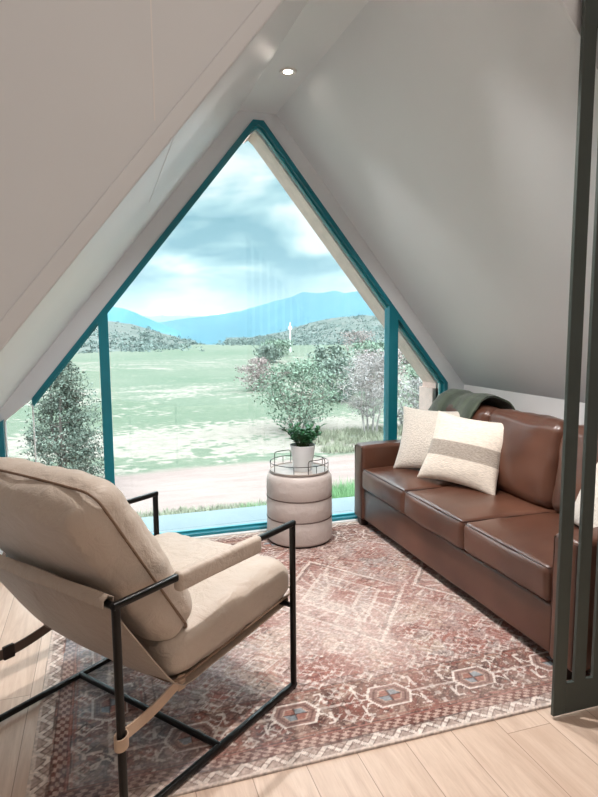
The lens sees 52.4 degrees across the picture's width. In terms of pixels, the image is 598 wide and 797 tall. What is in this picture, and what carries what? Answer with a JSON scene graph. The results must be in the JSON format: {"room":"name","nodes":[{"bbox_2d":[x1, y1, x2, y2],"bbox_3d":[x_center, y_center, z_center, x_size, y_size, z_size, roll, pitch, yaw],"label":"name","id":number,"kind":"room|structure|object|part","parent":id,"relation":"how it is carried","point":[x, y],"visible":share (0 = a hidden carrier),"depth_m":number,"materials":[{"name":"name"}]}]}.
{"room":"living room","nodes":[
{"label":"living room","id":0,"kind":"room"},
{"bbox_2d":[0,0,283,351],"bbox_3d":[-1.315,-0.673,1.529,3.688,4.000,0.012,-3,7,-18],"label":"wall","id":1,"kind":"structure","parent":0,"point":[76,79],"depth_m":1.73,"materials":[{"name":"white paint"}]},
{"bbox_2d":[0,0,282,350],"bbox_3d":[-0.518,-0.627,1.784,1.752,2.161,0.008,-3,7,-18],"label":"trim","id":2,"kind":"structure","parent":1,"relation":"attached to","point":[39,287],"depth_m":1.79,"materials":[{"name":"white paint"}]},
{"bbox_2d":[150,0,154,120],"bbox_3d":[-0.433,-1.760,1.686,0.004,1.890,0.002,-3,7,-18],"label":"trim","id":3,"kind":"structure","parent":1,"relation":"attached to","point":[150,0],"depth_m":1.77,"materials":[{"name":"white paint"}]},
{"bbox_2d":[149,137,174,201],"bbox_3d":[-0.527,-0.842,2.292,0.005,0.011,0.960,-3,7,-18],"label":"trim","id":4,"kind":"structure","parent":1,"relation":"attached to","point":[174,137],"depth_m":2.15,"materials":[{"name":"white paint"}]},
{"bbox_2d":[0,0,307,408],"bbox_3d":[-0.886,-0.860,2.929,1.736,2.420,2.410,-3,7,-18],"label":"ceiling","id":5,"kind":"structure","parent":0,"point":[45,324],"depth_m":2.48,"materials":[{"name":"white paint"}]},
{"bbox_2d":[0,111,463,456],"bbox_3d":[-0.317,-0.505,4.381,3.636,2.990,0.094,-3,7,-18],"label":"wall","id":6,"kind":"structure","parent":0,"point":[97,301],"depth_m":4.11,"materials":[{"name":"white paint"}]},
{"bbox_2d":[0,119,447,556],"bbox_3d":[-0.381,-0.462,4.329,3.283,2.918,0.118,-3,7,-18],"label":"window","id":7,"kind":"structure","parent":6,"relation":"in","point":[394,320],"depth_m":4.30,"materials":[{"name":"teal paint"}]},
{"bbox_3d":[-1.911,0.586,3.941,0.048,0.914,0.100,-3,7,-18],"label":"corner post","id":8,"kind":"part","parent":7,"relation":"part of","materials":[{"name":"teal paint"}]},
{"bbox_3d":[-0.302,-0.499,4.383,2.052,2.838,0.006,-3,7,-18],"label":"pane","id":9,"kind":"part","parent":7,"relation":"part of","materials":[{"name":"clear glass"}]},
{"bbox_2d":[192,519,357,538],"bbox_3d":[-0.317,0.979,4.496,3.340,0.016,0.071,-3,7,-18],"label":"trim","id":10,"kind":"structure","parent":6,"relation":"attached to","point":[349,520],"depth_m":4.44,"materials":[{"name":"white paint"}]},
{"bbox_2d":[0,582,597,796],"bbox_3d":[0.598,1.454,0.959,6.800,0.120,7.530,-3,7,-18],"label":"floor","id":11,"kind":"structure","parent":0,"point":[537,753],"depth_m":2.12,"materials":[{"name":"brown wood"}]},
{"bbox_2d":[25,521,590,796],"bbox_3d":[0.234,1.107,3.396,3.015,0.009,2.365,-3,7,-18],"label":"rug","id":12,"kind":"object","parent":11,"relation":"on","point":[390,651],"visible":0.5,"depth_m":2.54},
{"bbox_2d":[0,457,296,796],"bbox_3d":[-0.608,0.697,2.328,0.843,1.063,1.046,4,8,34],"label":"armchair","id":13,"kind":"object","parent":12,"relation":"on","point":[80,559],"visible":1,"depth_m":1.97,"materials":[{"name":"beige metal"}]},
{"bbox_3d":[-0.932,0.841,2.579,0.022,0.711,0.896,4,8,34],"label":"frame","id":14,"kind":"part","parent":13,"relation":"part of","materials":[{"name":"black metal"}]},
{"bbox_2d":[0,457,191,640],"bbox_3d":[-0.765,0.492,2.078,0.737,0.670,0.245,4,41,34],"label":"cushion","id":15,"kind":"object","parent":13,"relation":"on","point":[77,526],"depth_m":1.83,"materials":[{"name":"beige fabric"}]},
{"bbox_3d":[-0.273,0.889,2.129,0.022,0.711,0.896,4,8,34],"label":"frame","id":16,"kind":"part","parent":13,"relation":"part of","materials":[{"name":"black metal"}]},
{"bbox_2d":[132,532,288,675],"bbox_3d":[-0.519,0.785,2.468,0.757,0.220,0.714,4,14,34],"label":"seat cushion","id":17,"kind":"object","parent":13,"relation":"on","point":[229,605],"depth_m":2.26,"materials":[{"name":"beige fabric"}]},
{"bbox_2d":[266,470,331,548],"bbox_3d":[0.003,0.748,4.303,0.464,0.497,0.464,-3,7,-18],"label":"pouf","id":18,"kind":"object","parent":12,"relation":"on","point":[307,500],"visible":0.9,"depth_m":4.11,"materials":[{"name":"beige fabric"}]},
{"bbox_2d":[270,450,328,476],"bbox_3d":[0.001,0.448,4.268,0.416,0.106,0.418,-3,7,-18],"label":"tray","id":19,"kind":"object","parent":18,"relation":"on","point":[286,468],"visible":0.91,"depth_m":4.21,"materials":[{"name":"metal"}]},
{"bbox_3d":[-0.122,0.427,4.424,0.151,0.098,0.019,-6,8,-38],"label":"handle","id":20,"kind":"part","parent":19,"relation":"part of","materials":[{"name":"metal"}]},
{"bbox_2d":[276,422,325,471],"bbox_3d":[0.011,0.333,4.219,0.356,0.334,0.335,-3,7,-18],"label":"potted plant","id":21,"kind":"object","parent":19,"relation":"on","point":[302,450],"visible":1,"depth_m":4.17,"materials":[{"name":"green plant"}]},
{"bbox_3d":[0.016,0.263,4.218,0.275,0.149,0.258,-3,7,-18],"label":"stem","id":22,"kind":"part","parent":21,"relation":"part of","materials":[{"name":"green plant"}]},
{"bbox_3d":[0.026,0.409,4.224,0.177,0.182,0.177,-3,7,-18],"label":"pot","id":23,"kind":"part","parent":21,"relation":"part of","materials":[{"name":"white ceramic"}]},
{"bbox_3d":[0.124,0.462,4.111,0.151,0.098,0.019,-6,8,-38],"label":"handle","id":24,"kind":"part","parent":19,"relation":"part of","materials":[{"name":"metal"}]},
{"bbox_2d":[354,403,597,679],"bbox_3d":[1.211,0.572,3.695,0.962,0.971,2.317,-3,7,-18],"label":"sofa","id":25,"kind":"object","parent":12,"relation":"on","point":[500,549],"visible":0.6,"depth_m":3.42,"materials":[{"name":"brown leather"}]},
{"bbox_3d":[0.883,0.607,4.733,0.935,0.584,0.160,-3,7,-18],"label":"armrest","id":26,"kind":"part","parent":25,"relation":"part of","materials":[{"name":"brown leather"}]},
{"bbox_2d":[363,466,459,513],"bbox_3d":[0.881,0.618,4.300,0.695,0.210,0.672,-3,7,-18],"label":"seat cushion","id":27,"kind":"object","parent":25,"relation":"on","point":[386,486],"depth_m":4.13,"materials":[{"name":"brown leather"}]},
{"bbox_2d":[393,406,459,468],"bbox_3d":[0.962,0.296,4.319,0.568,0.514,0.338,4,8,35],"label":"throw pillow","id":28,"kind":"object","parent":25,"relation":"on","point":[419,425],"visible":0.53,"depth_m":4.33,"materials":[{"name":"beige fabric"}]},
{"bbox_2d":[417,410,503,494],"bbox_3d":[1.075,0.342,3.933,0.378,0.542,0.594,-7,9,-44],"label":"throw pillow","id":29,"kind":"object","parent":25,"relation":"on","point":[462,451],"visible":0.94,"depth_m":3.85,"materials":[{"name":"white fabric"}]},
{"bbox_2d":[428,389,514,418],"bbox_3d":[1.232,0.215,4.516,0.486,0.564,0.710,-3,7,-18],"label":"throw blanket","id":30,"kind":"object","parent":25,"relation":"on","point":[466,402],"visible":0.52,"depth_m":4.32,"materials":[{"name":"green fabric"}]},
{"bbox_2d":[446,403,498,421],"bbox_3d":[1.202,0.281,4.367,0.312,0.541,0.680,7,4,-19],"label":"cushion","id":31,"kind":"object","parent":25,"relation":"on","point":[484,411],"depth_m":4.10,"materials":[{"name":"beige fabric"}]},
{"bbox_2d":[405,485,555,548],"bbox_3d":[1.086,0.693,3.673,0.700,0.211,0.673,-3,7,-18],"label":"seat cushion","id":32,"kind":"object","parent":25,"relation":"on","point":[441,513],"depth_m":3.53,"materials":[{"name":"brown leather"}]},
{"bbox_2d":[464,512,578,600],"bbox_3d":[1.294,0.762,3.043,0.696,0.212,0.672,-3,7,-18],"label":"seat cushion","id":33,"kind":"object","parent":25,"relation":"on","point":[516,549],"depth_m":2.97,"materials":[{"name":"brown leather"}]},
{"bbox_2d":[489,409,563,508],"bbox_3d":[1.406,0.356,3.742,0.317,0.540,0.681,7,4,-19],"label":"cushion","id":34,"kind":"object","parent":25,"relation":"on","point":[528,466],"depth_m":3.55,"materials":[{"name":"brown leather"}]},
{"bbox_3d":[1.548,0.841,2.698,0.934,0.586,0.167,-3,7,-18],"label":"armrest","id":35,"kind":"part","parent":25,"relation":"part of","materials":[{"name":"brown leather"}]},
{"bbox_2d":[552,425,597,512],"bbox_3d":[1.606,0.426,3.109,0.309,0.538,0.688,7,4,-19],"label":"cushion","id":36,"kind":"object","parent":25,"relation":"on","point":[557,445],"depth_m":3.33,"materials":[{"name":"brown leather"}]},
{"bbox_2d":[574,463,597,526],"bbox_3d":[1.483,0.465,2.928,0.336,0.487,0.460,0,7,7],"label":"throw pillow","id":37,"kind":"object","parent":25,"relation":"on","point":[577,502],"visible":0.23,"depth_m":2.93,"materials":[{"name":"beige fabric"}]},
{"bbox_2d":[239,0,368,113],"bbox_3d":[0.058,-1.935,3.114,0.264,0.180,2.410,-3,7,-18],"label":"ceiling","id":38,"kind":"structure","parent":0,"point":[320,23],"depth_m":3.22,"materials":[{"name":"white paint"}]},
{"bbox_2d":[279,67,296,75],"bbox_3d":[-0.064,-1.885,3.504,0.100,0.009,0.100,-3,7,-18],"label":"recessed light","id":39,"kind":"object","parent":38,"relation":"in","point":[287,71],"visible":1,"depth_m":3.50,"materials":[{"name":"white"}]},
{"bbox_2d":[276,0,597,402],"bbox_3d":[1.005,-0.974,3.475,1.676,2.346,2.520,-3,7,-18],"label":"ceiling","id":40,"kind":"structure","parent":0,"point":[443,131],"depth_m":3.15,"materials":[{"name":"white paint"}]},
{"bbox_2d":[464,384,584,424],"bbox_3d":[1.759,0.503,3.845,0.100,1.084,2.416,-3,7,-18],"label":"wall","id":41,"kind":"structure","parent":0,"point":[522,402],"depth_m":4.14,"materials":[{"name":"white paint"}]},
{"bbox_2d":[559,0,597,75],"bbox_3d":[1.953,-0.805,2.464,3.112,4.000,0.012,-3,7,-18],"label":"wall","id":42,"kind":"structure","parent":0,"point":[572,9],"depth_m":2.07,"materials":[{"name":"white paint"}]},
{"bbox_3d":[1.391,-1.455,2.178,2.300,0.045,0.042,-3,7,-18],"label":"door track","id":43,"kind":"object","parent":42,"relation":"attached to","visible":0},
{"bbox_2d":[551,0,597,716],"bbox_3d":[1.371,-0.101,2.313,0.860,2.620,0.016,-3,7,-18],"label":"sliding panel","id":44,"kind":"object","parent":43,"relation":"hanging from","point":[578,693],"visible":1,"depth_m":2.22,"materials":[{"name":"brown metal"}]},
{"bbox_3d":[1.380,1.139,2.458,0.748,0.125,0.016,-3,7,-18],"label":"rail","id":45,"kind":"part","parent":44,"relation":"part of","materials":[{"name":"brown metal"}]},
{"label":"outside","id":46,"kind":"structure","parent":0,"visible":0},
{"bbox_2d":[6,344,420,517],"bbox_3d":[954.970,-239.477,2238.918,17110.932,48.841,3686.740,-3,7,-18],"label":"ground","id":47,"kind":"structure","parent":46,"point":[186,431],"depth_m":28.34,"materials":[{"name":"green plant"}]},
{"bbox_2d":[17,361,104,478],"bbox_3d":[-6.420,0.755,16.595,2.512,3.801,2.426,-3,7,-18],"label":"tree","id":48,"kind":"object","parent":47,"relation":"on","point":[78,455],"visible":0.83,"depth_m":16.41,"materials":[{"name":"green plant"}]},
{"bbox_2d":[78,321,194,351],"bbox_3d":[-93.066,-19.098,156.687,154.380,12.607,162.317,-3,7,-18],"label":"hill","id":49,"kind":"structure","parent":47,"relation":"on","point":[111,326],"depth_m":155.68,"materials":[{"name":"plant"}]},
{"bbox_2d":[77,321,203,352],"bbox_3d":[-73.725,-16.037,134.071,115.891,12.211,97.776,-3,7,-18],"label":"scrub","id":50,"kind":"object","parent":49,"relation":"on","point":[148,344],"visible":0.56,"depth_m":136.20,"materials":[{"name":"green plant"}]},
{"bbox_2d":[141,307,222,321],"bbox_3d":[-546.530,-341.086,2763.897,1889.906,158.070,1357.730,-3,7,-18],"label":"mountain","id":51,"kind":"structure","parent":47,"relation":"on","point":[175,313],"depth_m":2848.51},
{"bbox_2d":[137,500,266,516],"bbox_3d":[-0.947,2.748,14.695,11.340,0.239,2.412,-3,7,-18],"label":"grass","id":52,"kind":"structure","parent":47,"relation":"on","point":[181,509],"depth_m":14.98,"materials":[{"name":"green plant"}]},
{"bbox_2d":[238,500,265,507],"bbox_3d":[1.629,2.612,15.138,6.139,0.367,2.606,-3,7,-18],"label":"grass","id":53,"kind":"structure","parent":47,"relation":"on","point":[248,505],"depth_m":15.13,"materials":[{"name":"green plant"}]},
{"bbox_2d":[234,355,274,390],"bbox_3d":[-3.027,-1.739,42.566,3.177,2.519,3.051,-3,7,-18],"label":"dry bush","id":54,"kind":"object","parent":47,"relation":"on","point":[255,375],"visible":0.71,"depth_m":42.36,"materials":[{"name":"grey plant"}]},
{"bbox_2d":[158,291,374,344],"bbox_3d":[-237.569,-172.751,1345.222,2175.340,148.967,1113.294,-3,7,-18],"label":"mountain","id":55,"kind":"structure","parent":47,"relation":"on","point":[302,308],"depth_m":1387.23,"materials":[{"name":"blue stone"}]},
{"bbox_2d":[252,342,283,362],"bbox_3d":[-4.024,-6.004,80.109,4.046,2.782,4.524,-3,7,-18],"label":"bush","id":56,"kind":"object","parent":47,"relation":"on","point":[267,350],"visible":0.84,"depth_m":79.36,"materials":[{"name":"green plant"}]},
{"bbox_2d":[260,338,293,355],"bbox_3d":[-3.644,-8.039,95.344,5.984,3.099,6.035,-3,7,-18],"label":"bush","id":57,"kind":"object","parent":47,"relation":"on","point":[278,343],"visible":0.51,"depth_m":94.41,"materials":[{"name":"green plant"}]},
{"bbox_2d":[288,322,291,351],"bbox_3d":[-1.626,-11.196,112.244,0.700,5.700,0.320,-3,7,-18],"label":"utility pole","id":58,"kind":"object","parent":47,"relation":"on","point":[290,326],"visible":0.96,"depth_m":112.00,"materials":[{"name":"white paint"}]},
{"bbox_2d":[245,353,346,428],"bbox_3d":[-0.155,-0.215,26.125,4.448,3.371,4.436,-3,7,-18],"label":"cottonwood","id":59,"kind":"object","parent":47,"relation":"on","point":[276,387],"visible":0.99,"depth_m":25.83,"materials":[{"name":"green plant"}]},
{"bbox_2d":[226,315,384,344],"bbox_3d":[60.467,-30.035,236.991,204.803,13.609,208.522,-3,7,-18],"label":"hill","id":60,"kind":"structure","parent":47,"relation":"on","point":[336,321],"depth_m":216.99,"materials":[{"name":"plant"}]},
{"bbox_2d":[213,314,384,345],"bbox_3d":[45.930,-25.704,202.905,156.750,13.826,137.832,-3,7,-18],"label":"scrub","id":61,"kind":"object","parent":60,"relation":"on","point":[259,338],"visible":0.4,"depth_m":194.89,"materials":[{"name":"green plant"}]},
{"bbox_2d":[303,343,355,371],"bbox_3d":[3.037,-4.111,61.871,5.286,3.221,4.994,-3,7,-18],"label":"bush","id":62,"kind":"object","parent":47,"relation":"on","point":[335,351],"visible":0.63,"depth_m":61.31,"materials":[{"name":"green plant"}]},
{"bbox_2d":[311,356,363,401],"bbox_3d":[2.224,-1.227,36.003,3.615,2.893,3.480,-3,7,-18],"label":"bush","id":63,"kind":"object","parent":47,"relation":"on","point":[335,365],"visible":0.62,"depth_m":35.76,"materials":[{"name":"green plant"}]},
{"bbox_2d":[332,475,354,498],"bbox_3d":[1.371,2.417,14.882,2.391,0.775,2.334,-3,7,-18],"label":"grass","id":64,"kind":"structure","parent":47,"relation":"on","point":[341,491],"depth_m":14.87,"materials":[{"name":"green plant"}]},
{"bbox_2d":[337,328,377,348],"bbox_3d":[12.623,-12.744,129.810,8.819,4.491,9.700,-3,7,-18],"label":"bush","id":65,"kind":"object","parent":47,"relation":"on","point":[357,332],"visible":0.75,"depth_m":129.05,"materials":[{"name":"green plant"}]},
{"bbox_2d":[313,423,402,452],"bbox_3d":[3.529,1.470,24.469,6.895,0.392,4.692,-3,7,-18],"label":"grass","id":66,"kind":"structure","parent":47,"relation":"on","point":[379,434],"depth_m":24.20,"materials":[{"name":"green plant"}]},
{"bbox_2d":[330,348,409,431],"bbox_3d":[2.860,-0.295,25.059,3.283,3.725,3.249,-3,7,-18],"label":"bare tree","id":67,"kind":"object","parent":47,"relation":"on","point":[370,367],"visible":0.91,"depth_m":24.88,"materials":[{"name":"grey plant"}]},
{"bbox_2d":[343,339,403,366],"bbox_3d":[8.392,-4.989,67.752,6.476,3.422,6.092,-3,7,-18],"label":"bush","id":68,"kind":"object","parent":47,"relation":"on","point":[357,344],"visible":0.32,"depth_m":67.11,"materials":[{"name":"green plant"}]},
{"bbox_2d":[347,347,410,391],"bbox_3d":[5.002,-1.806,39.627,4.840,3.066,4.566,-3,7,-18],"label":"dry bush","id":69,"kind":"object","parent":47,"relation":"on","point":[399,356],"visible":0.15,"depth_m":39.39,"materials":[{"name":"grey plant"}]},
{"bbox_2d":[398,349,407,363],"bbox_3d":[13.823,-5.729,73.648,6.506,3.366,5.918,-3,7,-18],"label":"bush","id":70,"kind":"object","parent":47,"relation":"on","point":[405,361],"visible":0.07,"depth_m":73.41,"materials":[{"name":"green plant"}]},
{"bbox_2d":[397,375,421,427],"bbox_3d":[5.339,0.161,26.463,3.130,2.422,3.251,-3,7,-18],"label":"dry bush","id":71,"kind":"object","parent":47,"relation":"on","point":[416,405],"visible":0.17,"depth_m":26.16,"materials":[{"name":"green plant"}]},
{"bbox_2d":[406,364,420,390],"bbox_3d":[8.057,-1.671,37.449,3.216,3.371,3.340,-3,7,-18],"label":"bush","id":72,"kind":"object","parent":47,"relation":"on","point":[412,370],"visible":0.03,"depth_m":37.55,"materials":[{"name":"green plant"}]},
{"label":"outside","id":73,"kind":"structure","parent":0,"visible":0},
{"bbox_2d":[108,307,180,337],"bbox_3d":[-447.982,-88.215,772.145,656.910,116.972,565.184,-3,7,-18],"label":"mountain","id":74,"kind":"structure","parent":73,"point":[115,314],"depth_m":842.84},
{"bbox_3d":[-0.341,2.563,4.690,3.800,2.925,0.120,-3,7,-18],"label":"wall","id":75,"kind":"structure","parent":0,"visible":0},
{"bbox_2d":[142,496,354,533],"bbox_3d":[-0.465,1.003,4.863,3.800,0.085,0.578,-3,7,-18],"label":"trim","id":76,"kind":"structure","parent":75,"relation":"attached to","point":[193,520],"depth_m":4.89,"materials":[{"name":"metal"}]},
{"bbox_2d":[243,130,437,409],"bbox_3d":[0.365,-0.501,4.771,1.549,2.902,0.218,-3,7,-18],"label":"roof overhang","id":77,"kind":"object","parent":75,"relation":"attached to","point":[428,392],"depth_m":4.67,"materials":[{"name":"white paint"}]}
]}

